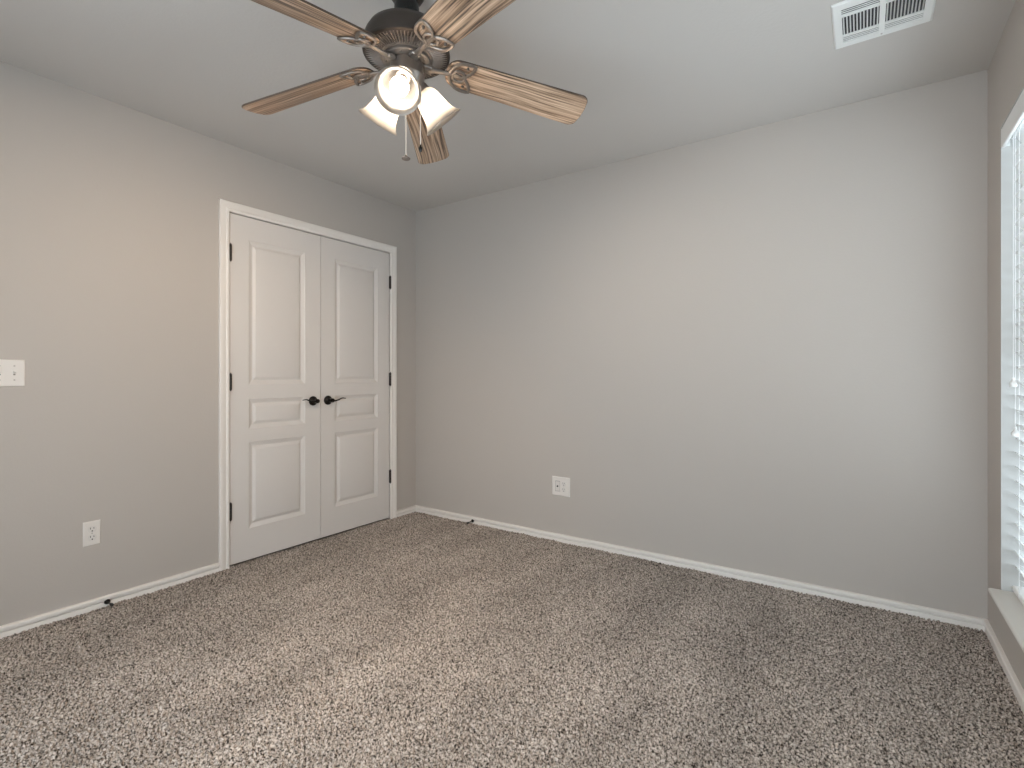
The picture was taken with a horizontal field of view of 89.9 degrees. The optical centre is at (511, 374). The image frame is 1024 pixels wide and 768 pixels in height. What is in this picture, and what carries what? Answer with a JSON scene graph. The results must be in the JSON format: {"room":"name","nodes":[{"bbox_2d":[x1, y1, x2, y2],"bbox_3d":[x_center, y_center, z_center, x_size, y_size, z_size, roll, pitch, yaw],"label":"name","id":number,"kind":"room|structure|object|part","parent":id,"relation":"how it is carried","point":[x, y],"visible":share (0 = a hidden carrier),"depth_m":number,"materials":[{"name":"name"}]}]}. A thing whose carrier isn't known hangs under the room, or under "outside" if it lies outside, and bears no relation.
{"room":"empty bedroom","nodes":[
{"label":"empty bedroom","id":0,"kind":"room"},
{"bbox_2d":[104,599,113,606],"bbox_3d":[-1.913,1.089,2.441,0.069,0.025,0.025,1,1,34],"label":"door stop","id":1,"kind":"object","parent":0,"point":[107,601],"visible":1,"depth_m":2.45,"materials":[{"name":"brown metal"}]},
{"bbox_2d":[0,61,415,625],"bbox_3d":[-1.827,-0.092,2.753,0.120,2.460,3.760,0,0,34],"label":"wall","id":2,"kind":"structure","parent":0,"point":[109,210],"depth_m":2.49,"materials":[{"name":"beige paint"}]},
{"bbox_2d":[0,359,24,386],"bbox_3d":[-2.140,-0.006,2.176,0.016,0.114,0.116,0,0,34],"label":"light switch","id":3,"kind":"object","parent":2,"relation":"attached to","point":[12,372],"visible":1,"depth_m":2.19,"materials":[{"name":"white plastic"}]},
{"bbox_2d":[83,520,99,546],"bbox_3d":[-1.979,0.748,2.418,0.008,0.114,0.066,0,0,34],"label":"wall outlet","id":4,"kind":"object","parent":2,"relation":"attached to","point":[91,529],"visible":1,"depth_m":2.42,"materials":[{"name":"white plastic"}]},
{"bbox_2d":[88,534,96,540],"bbox_3d":[-1.977,0.767,2.417,0.002,0.028,0.034,0,0,34],"label":"receptacle","id":5,"kind":"object","parent":4,"relation":"attached to","point":[91,537],"depth_m":2.42,"materials":[{"name":"grey plastic"}]},
{"bbox_2d":[88,526,96,532],"bbox_3d":[-1.977,0.729,2.417,0.002,0.028,0.034,0,0,34],"label":"receptacle","id":6,"kind":"object","parent":4,"relation":"attached to","point":[91,529],"depth_m":2.42,"materials":[{"name":"grey plastic"}]},
{"bbox_2d":[0,562,219,638],"bbox_3d":[-2.207,1.098,2.078,0.016,0.076,1.976,0,0,34],"label":"baseboard","id":7,"kind":"structure","parent":2,"relation":"attached to","point":[84,607],"depth_m":2.44,"materials":[{"name":"white paint"}]},
{"bbox_2d":[230,213,319,564],"bbox_3d":[-1.445,0.084,3.187,0.095,2.026,0.604,0,0,34],"label":"door","id":8,"kind":"structure","parent":2,"relation":"in","point":[275,269],"depth_m":3.17,"materials":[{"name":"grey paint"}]},
{"bbox_3d":[-1.293,0.174,3.379,0.060,0.063,0.063,0,0,34],"label":"handle","id":9,"kind":"part","parent":8,"relation":"part of","materials":[{"name":"brown metal"}]},
{"bbox_2d":[219,199,396,570],"bbox_3d":[-1.323,0.073,3.474,0.137,2.126,1.328,0,0,34],"label":"door frame","id":10,"kind":"structure","parent":2,"relation":"attached to","point":[226,207],"depth_m":2.94,"materials":[{"name":"white paint"}]},
{"bbox_2d":[320,236,390,537],"bbox_3d":[-1.099,0.084,3.692,0.095,2.026,0.614,0,0,34],"label":"door","id":11,"kind":"structure","parent":2,"relation":"in","point":[355,280],"depth_m":3.67,"materials":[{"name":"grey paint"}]},
{"bbox_3d":[-1.228,0.174,3.474,0.060,0.063,0.063,0,0,34],"label":"handle","id":12,"kind":"part","parent":11,"relation":"part of","materials":[{"name":"brown metal"}]},
{"bbox_2d":[397,505,415,516],"bbox_3d":[-0.838,1.098,4.078,0.016,0.076,0.216,0,0,34],"label":"baseboard","id":13,"kind":"structure","parent":2,"relation":"attached to","point":[401,512],"depth_m":4.07,"materials":[{"name":"white paint"}]},
{"bbox_2d":[230,520,380,565],"bbox_3d":[-0.582,1.233,1.901,4.398,0.190,3.760,0,0,34],"label":"floor","id":14,"kind":"structure","parent":0,"point":[379,520],"depth_m":3.44,"materials":[{"name":"grey paint"}]},
{"bbox_2d":[0,511,1023,767],"bbox_3d":[-0.364,1.112,1.752,3.466,0.024,3.518,0,0,34],"label":"carpet","id":15,"kind":"object","parent":14,"relation":"on","point":[416,639],"visible":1,"depth_m":1.92,"materials":[{"name":"grey carpet"}]},
{"bbox_2d":[0,0,1015,211],"bbox_3d":[-0.582,-1.372,1.901,4.398,0.100,3.760,0,0,34],"label":"ceiling","id":16,"kind":"structure","parent":0,"point":[653,76],"depth_m":2.20,"materials":[{"name":"paint"}]},
{"bbox_2d":[242,0,587,163],"bbox_3d":[-0.387,-1.036,1.714,1.276,0.573,1.226,0,0,34],"label":"ceiling fan","id":17,"kind":"object","parent":16,"relation":"hanging from","point":[407,46],"visible":1,"depth_m":1.74,"materials":[{"name":"brown wood"}]},
{"bbox_3d":[-0.738,-1.029,1.868,0.528,0.006,0.147,-7,13,18],"label":"blade","id":18,"kind":"part","parent":17,"relation":"part of","materials":[{"name":"brown wood"}]},
{"bbox_3d":[-0.599,-1.020,1.432,0.147,0.006,0.528,15,17,35],"label":"blade","id":19,"kind":"part","parent":17,"relation":"part of","materials":[{"name":"brown wood"}]},
{"bbox_2d":[359,96,398,135],"bbox_3d":[-0.452,-0.927,1.801,0.165,0.171,0.147,0,0,34],"label":"shade","id":20,"kind":"object","parent":17,"relation":"attached to","point":[373,111],"depth_m":1.76,"materials":[{"name":"white glass"}]},
{"bbox_2d":[374,65,420,115],"bbox_3d":[-0.352,-0.927,1.629,0.142,0.171,0.156,0,0,34],"label":"shade","id":21,"kind":"object","parent":17,"relation":"attached to","point":[397,89],"depth_m":1.65,"materials":[{"name":"white glass"}]},
{"bbox_3d":[-0.358,-1.079,1.748,0.272,0.026,0.272,0,0,34],"label":"vent plate","id":22,"kind":"part","parent":17,"relation":"part of","materials":[{"name":"brown metal"}]},
{"bbox_3d":[-0.358,-1.065,1.748,0.160,0.018,0.160,0,0,34],"label":"mounting plate","id":23,"kind":"part","parent":17,"relation":"part of","materials":[{"name":"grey metal"}]},
{"bbox_3d":[-0.312,-0.912,1.747,0.005,0.264,0.004,0,0,1],"label":"pull chain","id":24,"kind":"part","parent":17,"relation":"part of","materials":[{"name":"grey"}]},
{"bbox_3d":[-0.361,-1.029,2.146,0.147,0.006,0.528,-15,-6,-2],"label":"blade","id":25,"kind":"part","parent":17,"relation":"part of","materials":[{"name":"brown wood"}]},
{"bbox_2d":[418,82,459,135],"bbox_3d":[-0.253,-0.927,1.798,0.141,0.171,0.159,0,0,34],"label":"shade","id":26,"kind":"object","parent":17,"relation":"attached to","point":[435,110],"depth_m":1.76,"materials":[{"name":"white glass"}]},
{"bbox_3d":[-0.122,-1.029,1.428,0.147,0.006,0.528,19,-5,-37],"label":"blade","id":27,"kind":"part","parent":17,"relation":"part of","materials":[{"name":"brown wood"}]},
{"bbox_3d":[0.019,-1.029,1.874,0.528,0.007,0.147,7,-17,-18],"label":"blade","id":28,"kind":"part","parent":17,"relation":"part of","materials":[{"name":"brown wood"}]},
{"bbox_2d":[831,0,935,49],"bbox_3d":[1.353,-1.317,1.875,0.308,0.009,0.299,0,0,34],"label":"ceiling vent","id":29,"kind":"object","parent":16,"relation":"in","point":[853,21],"visible":1,"depth_m":1.90,"materials":[{"name":"white metal"}]},
{"bbox_2d":[416,69,987,618],"bbox_3d":[0.673,-0.092,3.248,3.448,2.460,0.120,0,0,34],"label":"wall","id":30,"kind":"structure","parent":0,"point":[763,349],"depth_m":2.77,"materials":[{"name":"beige paint"}]},
{"bbox_2d":[552,476,569,496],"bbox_3d":[0.323,0.744,3.406,0.133,0.125,0.013,0,0,34],"label":"outlet","id":31,"kind":"object","parent":30,"relation":"attached to","point":[560,485],"visible":1,"depth_m":3.41,"materials":[{"name":"white plastic"}]},
{"bbox_2d":[416,505,984,631],"bbox_3d":[0.634,1.098,3.191,3.448,0.076,0.016,0,0,34],"label":"baseboard","id":32,"kind":"structure","parent":30,"relation":"attached to","point":[943,616],"depth_m":2.76,"materials":[{"name":"white paint"}]},
{"bbox_2d":[988,0,1023,689],"bbox_3d":[1.137,-0.092,0.724,0.170,2.460,3.760,0,0,34],"label":"wall","id":33,"kind":"structure","parent":0,"point":[1006,67],"depth_m":2.08,"materials":[{"name":"beige paint"}]},
{"bbox_2d":[983,619,1023,713],"bbox_3d":[1.060,1.098,0.777,0.016,0.076,3.520,0,0,34],"label":"baseboard","id":34,"kind":"structure","parent":33,"relation":"attached to","point":[1003,660],"depth_m":1.90,"materials":[{"name":"white paint"}]},
{"bbox_2d":[988,588,1023,651],"bbox_3d":[1.512,0.851,1.363,0.143,0.018,1.518,0,0,34],"label":"window sill","id":35,"kind":"structure","parent":33,"relation":"attached to","point":[1008,603],"depth_m":1.83,"materials":[{"name":"white"}]},
{"bbox_2d":[1001,87,1023,591],"bbox_3d":[1.552,-0.062,1.336,0.166,1.809,1.518,0,0,34],"label":"window","id":36,"kind":"structure","parent":33,"relation":"in","point":[1009,444],"depth_m":1.99,"materials":[{"name":"white plastic"}]},
{"bbox_2d":[1001,89,1023,605],"bbox_3d":[1.521,-0.061,1.357,0.090,1.795,1.510,0,0,34],"label":"window blind","id":37,"kind":"object","parent":36,"relation":"attached to","point":[1013,127],"visible":1,"depth_m":1.90,"materials":[{"name":"white plastic"}]},
{"bbox_3d":[1.880,-0.454,1.925,0.002,0.927,0.003,0,0,34],"label":"pull cord","id":38,"kind":"part","parent":37,"relation":"part of","materials":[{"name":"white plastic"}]},
{"bbox_3d":[1.862,-0.362,1.899,0.002,1.109,0.003,0,0,34],"label":"pull cord","id":39,"kind":"part","parent":37,"relation":"part of","materials":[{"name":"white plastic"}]},
{"bbox_3d":[1.531,0.825,1.350,0.052,0.022,1.504,0,0,34],"label":"rail","id":40,"kind":"part","parent":37,"relation":"part of","materials":[{"name":"white plastic"}]},
{"bbox_3d":[1.879,-0.048,1.858,0.064,1.727,0.002,0,0,34],"label":"ladder cord","id":41,"kind":"part","parent":37,"relation":"part of","materials":[{"name":"white fabric"}]}
]}

